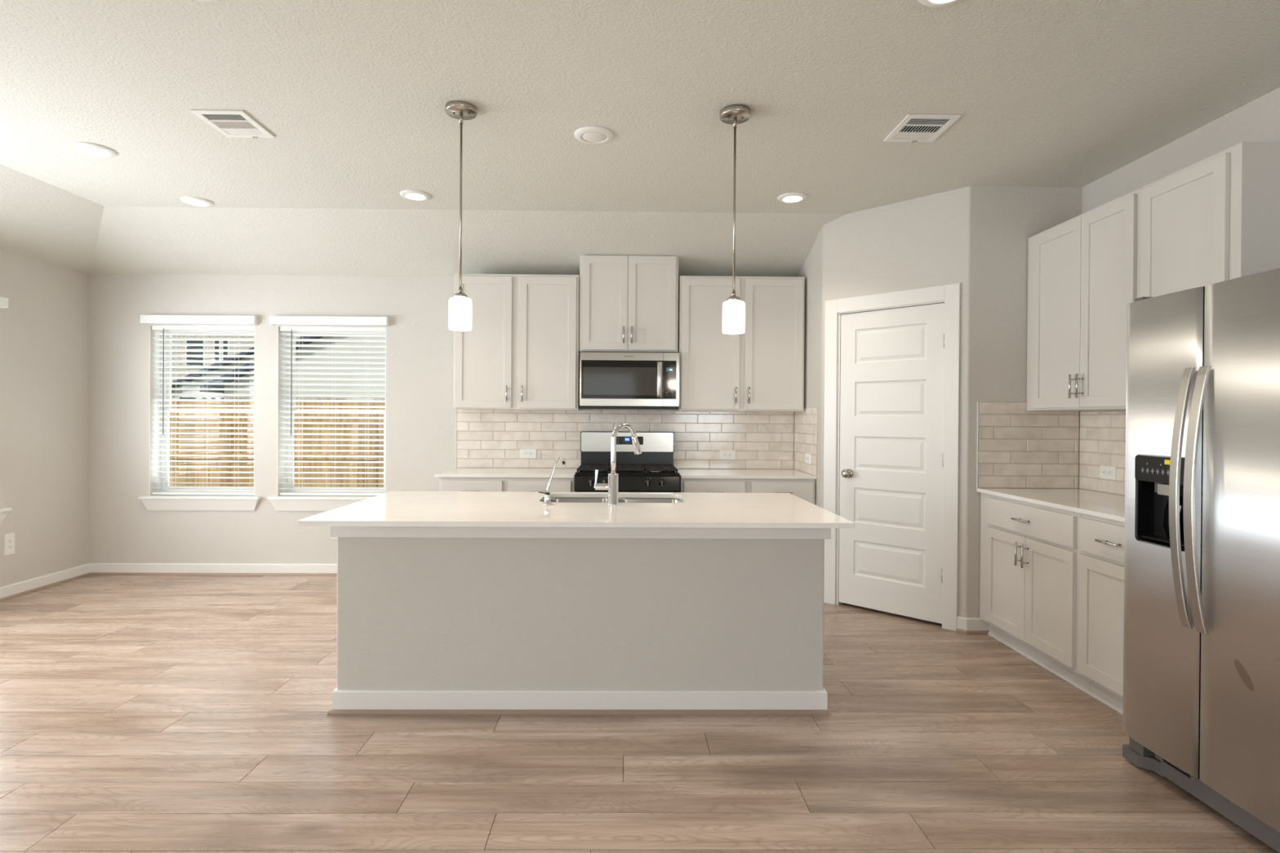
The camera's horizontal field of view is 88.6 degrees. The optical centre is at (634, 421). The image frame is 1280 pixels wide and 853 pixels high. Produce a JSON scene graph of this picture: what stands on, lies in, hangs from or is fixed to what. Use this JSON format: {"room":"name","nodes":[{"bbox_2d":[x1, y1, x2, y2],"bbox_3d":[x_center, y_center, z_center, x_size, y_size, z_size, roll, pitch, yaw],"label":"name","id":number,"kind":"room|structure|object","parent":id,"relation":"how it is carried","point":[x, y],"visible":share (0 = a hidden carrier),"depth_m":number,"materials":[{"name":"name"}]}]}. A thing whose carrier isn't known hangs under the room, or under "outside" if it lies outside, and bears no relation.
{"room":"kitchen","nodes":[
{"label":"kitchen","id":0,"kind":"room"},
{"bbox_2d":[0,248,90,586],"bbox_3d":[-4.495,0.066,0.750,0.200,2.608,9.215,0,0,-1],"label":"wall","id":1,"kind":"structure","parent":0,"point":[45,324],"depth_m":4.93,"materials":[{"name":"grey paint"}]},
{"bbox_2d":[0,296,8,307],"bbox_3d":[-4.444,-0.133,4.129,0.119,1.465,0.932,0,0,-1],"label":"window blind","id":2,"kind":"object","parent":1,"relation":"attached to","point":[3,301],"visible":1,"depth_m":4.56,"materials":[{"name":"white plastic"}]},
{"bbox_2d":[0,507,12,524],"bbox_3d":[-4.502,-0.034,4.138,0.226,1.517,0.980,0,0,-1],"label":"window sill","id":3,"kind":"structure","parent":1,"relation":"in","point":[4,512],"depth_m":4.59,"materials":[{"name":"white paint"}]},
{"bbox_2d":[4,533,14,555],"bbox_3d":[-4.445,0.869,4.664,0.008,0.150,0.074,0,0,-1],"label":"power outlet","id":4,"kind":"object","parent":1,"relation":"attached to","point":[9,539],"visible":1,"depth_m":4.66,"materials":[{"name":"white plastic"}]},
{"bbox_2d":[0,563,90,601],"bbox_3d":[-4.396,1.224,0.858,0.014,0.092,9.015,0,0,-1],"label":"baseboard","id":5,"kind":"structure","parent":1,"relation":"attached to","point":[16,588],"depth_m":4.93,"materials":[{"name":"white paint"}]},
{"bbox_2d":[89,273,795,564],"bbox_3d":[-0.870,0.064,5.505,7.569,2.608,0.200,0,0,-1],"label":"wall","id":6,"kind":"structure","parent":0,"point":[421,416],"depth_m":5.38,"materials":[{"name":"grey paint"}]},
{"bbox_2d":[137,324,261,511],"bbox_3d":[-3.545,-0.034,5.435,0.964,1.517,0.226,0,0,-1],"label":"window","id":7,"kind":"structure","parent":6,"relation":"in","point":[151,502],"depth_m":5.40,"materials":[{"name":"white paint"}]},
{"bbox_2d":[140,315,257,494],"bbox_3d":[-3.552,-0.134,5.377,0.916,1.465,0.119,0,0,-1],"label":"window blind","id":8,"kind":"object","parent":7,"relation":"attached to","point":[162,319],"visible":0.9,"depth_m":5.39,"materials":[{"name":"white plastic"}]},
{"bbox_2d":[89,563,337,573],"bbox_3d":[-2.941,1.210,5.377,3.010,0.092,0.014,0,0,-1],"label":"baseboard","id":9,"kind":"structure","parent":6,"relation":"attached to","point":[94,567],"depth_m":5.36,"materials":[{"name":"white paint"}]},
{"bbox_2d":[90,572,337,576],"bbox_3d":[-2.933,1.247,5.362,2.994,0.018,0.016,0,0,-1],"label":"trim","id":10,"kind":"structure","parent":6,"relation":"attached to","point":[92,573],"depth_m":5.35,"materials":[{"name":"beige wood"}]},
{"bbox_2d":[267,325,386,511],"bbox_3d":[-2.489,-0.028,5.449,0.996,1.517,0.226,0,0,-1],"label":"window","id":11,"kind":"structure","parent":6,"relation":"in","point":[281,502],"depth_m":5.43,"materials":[{"name":"white paint"}]},
{"bbox_2d":[269,315,389,495],"bbox_3d":[-2.497,-0.128,5.391,0.948,1.465,0.119,0,0,-1],"label":"window blind","id":12,"kind":"object","parent":11,"relation":"attached to","point":[273,320],"visible":0.89,"depth_m":5.41,"materials":[{"name":"white plastic"}]},
{"bbox_2d":[453,273,581,410],"bbox_3d":[-0.919,-0.620,5.205,0.966,1.046,0.386,0,0,-1],"label":"upper cabinet","id":13,"kind":"object","parent":6,"relation":"attached to","point":[521,350],"visible":0.98,"depth_m":5.06,"materials":[{"name":"white paint"}]},
{"bbox_2d":[456,408,794,469],"bbox_3d":[-0.073,0.124,5.411,2.786,0.520,0.008,0,0,-1],"label":"tile backsplash","id":14,"kind":"structure","parent":6,"relation":"attached to","point":[486,438],"depth_m":5.41,"materials":[{"name":"beige tile"}]},
{"bbox_2d":[520,448,536,458],"bbox_3d":[-0.876,0.260,5.393,0.134,0.078,0.008,0,0,-1],"label":"power outlet","id":15,"kind":"object","parent":14,"relation":"attached to","point":[524,453],"visible":1,"depth_m":5.39,"materials":[{"name":"white plastic"}]},
{"bbox_2d":[719,450,735,459],"bbox_3d":[0.767,0.273,5.414,0.132,0.078,0.008,0,0,-1],"label":"power outlet","id":16,"kind":"object","parent":14,"relation":"attached to","point":[723,455],"visible":1,"depth_m":5.41,"materials":[{"name":"white plastic"}]},
{"bbox_2d":[579,255,678,351],"bbox_3d":[-0.046,-0.919,5.214,0.764,0.744,0.386,0,0,-1],"label":"upper cabinet","id":17,"kind":"object","parent":6,"relation":"attached to","point":[628,303],"visible":0.98,"depth_m":5.07,"materials":[{"name":"white paint"}]},
{"bbox_2d":[579,351,679,409],"bbox_3d":[-0.043,-0.322,5.188,0.760,0.445,0.426,0,0,-1],"label":"microwave","id":18,"kind":"object","parent":17,"relation":"attached to","point":[609,380],"visible":1,"depth_m":5.01,"materials":[{"name":"grey metal"}]},
{"bbox_2d":[675,275,804,412],"bbox_3d":[0.831,-0.609,5.227,0.973,1.046,0.386,0,0,-1],"label":"upper cabinet","id":19,"kind":"object","parent":6,"relation":"attached to","point":[761,368],"visible":0.99,"depth_m":5.08,"materials":[{"name":"white paint"}]},
{"bbox_2d":[607,473,618,505],"bbox_3d":[-0.103,0.322,3.149,0.053,0.147,0.053,0,0,-1],"label":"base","id":20,"kind":"object","parent":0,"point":[613,478],"depth_m":3.13,"materials":[{"name":"silver metal"}]},
{"bbox_2d":[0,575,1278,852],"bbox_3d":[-0.819,1.352,0.904,7.569,0.120,9.415,0,0,-1],"label":"floor","id":21,"kind":"structure","parent":0,"point":[139,713],"depth_m":2.53,"materials":[{"name":"brown wood"}]},
{"bbox_2d":[439,477,575,492],"bbox_3d":[-0.941,0.836,5.071,0.986,0.867,0.668,0,0,-1],"label":"base cabinet","id":22,"kind":"object","parent":21,"relation":"on","point":[446,484],"visible":0.18,"depth_m":4.78,"materials":[{"name":"white paint"}]},
{"bbox_2d":[434,467,577,477],"bbox_3d":[-0.952,0.391,5.086,1.019,0.021,0.636,0,0,-1],"label":"countertop","id":23,"kind":"structure","parent":22,"relation":"on","point":[457,472],"depth_m":4.91,"materials":[{"name":"white stone"}]},
{"bbox_2d":[327,526,831,715],"bbox_3d":[-0.240,0.850,3.275,2.208,0.867,0.811,0,0,-1],"label":"kitchen island","id":24,"kind":"object","parent":21,"relation":"on","point":[432,620],"visible":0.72,"depth_m":2.89,"materials":[{"name":"grey paint"}]},
{"bbox_2d":[297,491,854,528],"bbox_3d":[-0.236,0.406,3.138,2.222,0.021,1.059,0,0,-1],"label":"island countertop","id":25,"kind":"structure","parent":24,"relation":"on","point":[392,508],"depth_m":2.88,"materials":[{"name":"white stone"}]},
{"bbox_2d":[538,457,564,505],"bbox_3d":[-0.394,0.280,3.136,0.128,0.227,0.054,0,0,-33],"label":"water tap","id":26,"kind":"object","parent":25,"relation":"on","point":[547,496],"visible":1,"depth_m":3.12,"materials":[{"name":"silver metal"}]},
{"bbox_2d":[542,497,682,502],"bbox_3d":[-0.114,0.516,3.402,0.770,0.201,0.418,0,0,-1],"label":"sink","id":27,"kind":"object","parent":25,"relation":"in","point":[557,500],"visible":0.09,"depth_m":3.58,"materials":[{"name":"grey metal"}]},
{"bbox_2d":[543,497,608,502],"bbox_3d":[-0.302,0.515,3.400,0.346,0.201,0.370,0,0,-1],"label":"basin","id":28,"kind":"object","parent":27,"relation":"in","point":[553,500],"depth_m":3.58,"materials":[{"name":"grey metal"}]},
{"bbox_2d":[617,497,682,502],"bbox_3d":[0.071,0.517,3.405,0.352,0.201,0.370,0,0,-1],"label":"basin","id":29,"kind":"object","parent":27,"relation":"in","point":[620,500],"depth_m":3.59,"materials":[{"name":"grey metal"}]},
{"bbox_2d":[594,422,641,505],"bbox_3d":[-0.072,0.199,3.175,0.253,0.393,0.077,0,0,-25],"label":"kitchen faucet","id":30,"kind":"object","parent":25,"relation":"on","point":[611,486],"visible":1,"depth_m":3.14,"materials":[{"name":"silver metal"}]},
{"bbox_2d":[574,431,679,492],"bbox_3d":[-0.060,0.677,5.030,0.759,1.196,0.737,0,0,-1],"label":"gas range","id":31,"kind":"object","parent":21,"relation":"on","point":[653,470],"visible":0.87,"depth_m":5.31,"materials":[{"name":"black metal"}]},
{"bbox_2d":[575,490,678,492],"bbox_3d":[-0.060,0.818,5.025,0.751,0.875,0.727,0,0,-1],"label":"oven","id":32,"kind":"object","parent":31,"relation":"in","point":[575,491],"depth_m":4.73,"materials":[{"name":"black metal"}]},
{"bbox_2d":[574,470,679,476],"bbox_3d":[-0.057,0.379,5.036,0.757,0.025,0.582,0,0,-1],"label":"cooktop","id":33,"kind":"object","parent":31,"relation":"in","point":[579,473],"depth_m":4.75,"materials":[{"name":"black metal"}]},
{"bbox_2d":[678,477,815,504],"bbox_3d":[0.827,0.847,5.093,0.991,0.867,0.668,0,0,-1],"label":"base cabinet","id":34,"kind":"object","parent":21,"relation":"on","point":[804,489],"visible":0.16,"depth_m":4.80,"materials":[{"name":"white paint"}]},
{"bbox_2d":[676,468,817,479],"bbox_3d":[0.831,0.402,5.109,0.998,0.021,0.636,0,0,-1],"label":"countertop","id":35,"kind":"structure","parent":34,"relation":"on","point":[683,473],"depth_m":4.94,"materials":[{"name":"white stone"}]},
{"bbox_2d":[979,492,1090,689],"bbox_3d":[2.397,0.864,3.579,0.670,0.867,0.883,0,0,-1],"label":"base cabinet","id":36,"kind":"object","parent":21,"relation":"on","point":[1030,552],"visible":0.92,"depth_m":3.47,"materials":[{"name":"white paint"}]},
{"bbox_2d":[976,488,1124,522],"bbox_3d":[2.421,0.421,3.287,0.637,0.021,1.468,0,0,-1],"label":"countertop","id":37,"kind":"structure","parent":36,"relation":"on","point":[1093,503],"depth_m":3.49,"materials":[{"name":"white stone"}]},
{"bbox_2d":[987,631,1123,714],"bbox_3d":[2.169,1.290,3.284,0.016,0.016,1.439,0,0,-1],"label":"trim","id":38,"kind":"structure","parent":36,"relation":"attached to","point":[1066,678],"depth_m":3.33,"materials":[{"name":"white paint"}]},
{"bbox_2d":[1077,513,1124,709],"bbox_3d":[2.407,0.868,2.845,0.670,0.867,0.580,0,0,-1],"label":"base cabinet","id":39,"kind":"object","parent":21,"relation":"on","point":[1101,540],"visible":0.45,"depth_m":2.97,"materials":[{"name":"white paint"}]},
{"bbox_2d":[1122,267,1279,852],"bbox_3d":[2.264,0.421,2.059,0.924,1.768,0.935,0,0,-1],"label":"refrigerator","id":40,"kind":"object","parent":21,"relation":"on","point":[1201,713],"visible":1,"depth_m":2.13,"materials":[{"name":"grey metal"}]},
{"bbox_2d":[0,0,1279,278],"bbox_3d":[-0.803,-1.345,0.890,7.569,0.497,9.415,0,0,-1],"label":"ceiling","id":41,"kind":"structure","parent":0,"point":[353,95],"depth_m":3.10,"materials":[{"name":"white paint"}]},
{"bbox_2d":[71,142,116,157],"bbox_3d":[-2.909,-1.462,3.531,0.190,0.015,0.190,0,0,-1],"label":"recessed light","id":42,"kind":"object","parent":41,"relation":"in","point":[91,148],"visible":1,"depth_m":3.51,"materials":[{"name":"white paint"}]},
{"bbox_2d":[180,195,213,207],"bbox_3d":[-2.919,-1.467,4.375,0.190,0.015,0.190,0,0,-1],"label":"recessed light","id":43,"kind":"object","parent":41,"relation":"in","point":[194,201],"visible":1,"depth_m":4.35,"materials":[{"name":"white plastic"}]},
{"bbox_2d":[197,0,217,1],"bbox_3d":[-1.466,-1.447,2.164,0.190,0.015,0.190,0,0,-1],"label":"recessed light","id":44,"kind":"object","parent":41,"relation":"in","point":[197,0],"visible":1,"depth_m":2.25,"materials":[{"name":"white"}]},
{"bbox_2d":[190,109,275,138],"bbox_3d":[-1.960,-1.465,3.212,0.246,0.036,0.288,0,0,-1],"label":"ceiling vent","id":45,"kind":"object","parent":41,"relation":"in","point":[231,123],"visible":1,"depth_m":3.20,"materials":[{"name":"white metal"}]},
{"bbox_2d":[400,189,431,200],"bbox_3d":[-1.413,-1.457,4.225,0.190,0.015,0.190,0,0,-1],"label":"recessed light","id":46,"kind":"object","parent":41,"relation":"in","point":[411,194],"visible":1,"depth_m":4.20,"materials":[{"name":"white plastic"}]},
{"bbox_2d":[444,100,477,330],"bbox_3d":[-0.806,-0.942,3.039,0.144,1.026,0.144,0,0,-1],"label":"pendant light","id":47,"kind":"object","parent":41,"relation":"hanging from","point":[460,306],"visible":1,"depth_m":3.01,"materials":[{"name":"white glass"}]},
{"bbox_2d":[573,125,613,144],"bbox_3d":[-0.206,-1.442,3.312,0.200,0.021,0.200,0,0,-1],"label":"ceiling disc","id":48,"kind":"object","parent":41,"relation":"attached to","point":[592,135],"visible":1,"depth_m":3.28,"materials":[{"name":"white paint"}]},
{"bbox_2d":[719,105,751,333],"bbox_3d":[0.465,-0.929,3.055,0.144,1.026,0.144,0,0,-1],"label":"pendant light","id":49,"kind":"object","parent":41,"relation":"hanging from","point":[733,309],"visible":1,"depth_m":3.03,"materials":[{"name":"white glass"}]},
{"bbox_2d":[777,191,807,203],"bbox_3d":[1.017,-1.442,4.228,0.190,0.015,0.190,0,0,-1],"label":"recessed light","id":50,"kind":"object","parent":41,"relation":"in","point":[795,197],"visible":1,"depth_m":4.20,"materials":[{"name":"white plastic"}]},
{"bbox_2d":[884,114,960,142],"bbox_3d":[1.402,-1.444,3.214,0.252,0.036,0.290,0,0,-1],"label":"ceiling vent","id":51,"kind":"object","parent":41,"relation":"in","point":[913,128],"visible":0.99,"depth_m":3.20,"materials":[{"name":"white metal"}]},
{"bbox_2d":[917,0,961,7],"bbox_3d":[1.036,-1.431,2.171,0.190,0.015,0.190,0,0,-1],"label":"recessed light","id":52,"kind":"object","parent":41,"relation":"in","point":[931,3],"visible":1,"depth_m":2.23,"materials":[{"name":"white plastic"}]},
{"bbox_2d":[797,186,1082,617],"bbox_3d":[1.880,-0.098,4.576,0.593,2.776,1.989,0,0,-45],"label":"wall","id":53,"kind":"structure","parent":0,"point":[975,237],"depth_m":4.03,"materials":[{"name":"grey paint"}]},
{"bbox_2d":[794,407,817,475],"bbox_3d":[1.328,0.141,5.113,0.008,0.505,0.628,0,0,-1],"label":"tile backsplash","id":54,"kind":"structure","parent":53,"relation":"attached to","point":[806,421],"depth_m":5.07,"materials":[{"name":"beige tile"}]},
{"bbox_2d":[805,453,811,464],"bbox_3d":[1.320,0.279,4.994,0.008,0.078,0.140,0,0,-1],"label":"power outlet","id":55,"kind":"object","parent":54,"relation":"attached to","point":[808,456],"visible":1,"depth_m":4.97,"materials":[{"name":"white plastic"}]},
{"bbox_2d":[823,283,960,631],"bbox_3d":[1.697,0.215,4.382,0.902,2.148,0.174,1,0,44],"label":"door","id":56,"kind":"structure","parent":53,"relation":"in","point":[892,373],"depth_m":4.34,"materials":[{"name":"white paint"}]},
{"bbox_2d":[955,628,989,634],"bbox_3d":[2.075,1.285,4.006,0.202,0.018,0.044,0,0,11],"label":"trim","id":57,"kind":"structure","parent":53,"relation":"attached to","point":[957,630],"depth_m":4.00,"materials":[{"name":"beige wood"}]},
{"bbox_2d":[956,616,989,631],"bbox_3d":[2.081,1.248,4.020,0.191,0.092,0.042,0,0,10],"label":"baseboard","id":58,"kind":"structure","parent":53,"relation":"attached to","point":[962,623],"depth_m":4.01,"materials":[{"name":"white paint"}]},
{"bbox_2d":[976,401,978,488],"bbox_3d":[2.098,0.141,4.012,0.003,0.528,0.009,0,0,-1],"label":"trim","id":59,"kind":"structure","parent":53,"relation":"attached to","point":[977,402],"depth_m":4.01,"materials":[{"name":"white paint"}]},
{"bbox_2d":[977,401,1079,488],"bbox_3d":[2.412,0.143,4.016,0.626,0.527,0.008,0,0,-1],"label":"tile backsplash","id":60,"kind":"structure","parent":53,"relation":"attached to","point":[1018,447],"depth_m":4.01,"materials":[{"name":"beige tile"}]},
{"bbox_2d":[1080,87,1279,411],"bbox_3d":[2.875,-0.028,0.844,0.200,2.886,9.215,0,0,-1],"label":"wall","id":61,"kind":"structure","parent":0,"point":[1258,120],"depth_m":3.22,"materials":[{"name":"grey paint"}]},
{"bbox_2d":[1026,187,1142,410],"bbox_3d":[2.545,-0.594,3.573,0.392,1.054,0.883,0,0,-1],"label":"upper cabinet","id":62,"kind":"object","parent":61,"relation":"attached to","point":[1084,269],"visible":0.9,"depth_m":3.49,"materials":[{"name":"white paint"}]},
{"bbox_2d":[1079,410,1125,495],"bbox_3d":[2.738,0.174,3.285,0.008,0.475,1.469,0,0,-1],"label":"tile backsplash","id":63,"kind":"structure","parent":61,"relation":"attached to","point":[1102,433],"depth_m":3.82,"materials":[{"name":"beige tile"}]},
{"bbox_2d":[1099,465,1116,479],"bbox_3d":[2.723,0.292,3.775,0.008,0.078,0.125,0,0,-1],"label":"power outlet","id":64,"kind":"object","parent":63,"relation":"attached to","point":[1109,473],"visible":1,"depth_m":3.77,"materials":[{"name":"white plastic"}]},
{"bbox_2d":[1107,470,1111,475],"bbox_3d":[2.720,0.292,3.755,0.002,0.034,0.028,0,0,-1],"label":"receptacle","id":65,"kind":"object","parent":64,"relation":"attached to","point":[1109,472],"depth_m":3.75,"materials":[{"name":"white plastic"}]},
{"bbox_2d":[1139,142,1279,297],"bbox_3d":[2.554,-0.591,2.875,0.392,1.054,0.510,0,0,-1],"label":"upper cabinet","id":66,"kind":"object","parent":61,"relation":"attached to","point":[1215,219],"visible":0.41,"depth_m":2.72,"materials":[{"name":"white paint"}]},
{"label":"outside","id":67,"kind":"structure","parent":0,"visible":0},
{"bbox_3d":[-5.430,1.551,32.799,70.000,0.200,54.285,0,0,-1],"label":"ground","id":68,"kind":"structure","parent":67,"visible":0},
{"bbox_2d":[171,346,254,401],"bbox_3d":[-14.547,-0.717,27.363,7.400,4.280,4.900,0,0,-1],"label":"roof","id":69,"kind":"structure","parent":68,"relation":"on","point":[191,380],"depth_m":25.29,"materials":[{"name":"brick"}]},
{"bbox_2d":[171,335,300,399],"bbox_3d":[-22.766,-3.501,33.994,17.100,9.680,7.400,0,0,-1],"label":"house","id":70,"kind":"structure","parent":68,"relation":"on","point":[173,336],"depth_m":30.71,"materials":[{"name":"brick"}]},
{"bbox_2d":[169,400,385,487],"bbox_3d":[-5.846,0.602,10.373,14.582,1.922,0.146,0,0,-1],"label":"wooden fence","id":71,"kind":"object","parent":68,"relation":"on","point":[173,402],"visible":0.09,"depth_m":10.42,"materials":[{"name":"brown wood"}]},
{"bbox_2d":[200,336,385,403],"bbox_3d":[-4.922,-1.019,19.759,10.850,5.080,8.350,0,0,-1],"label":"house","id":72,"kind":"structure","parent":68,"relation":"on","point":[312,381],"depth_m":15.92,"materials":[{"name":"brick"}]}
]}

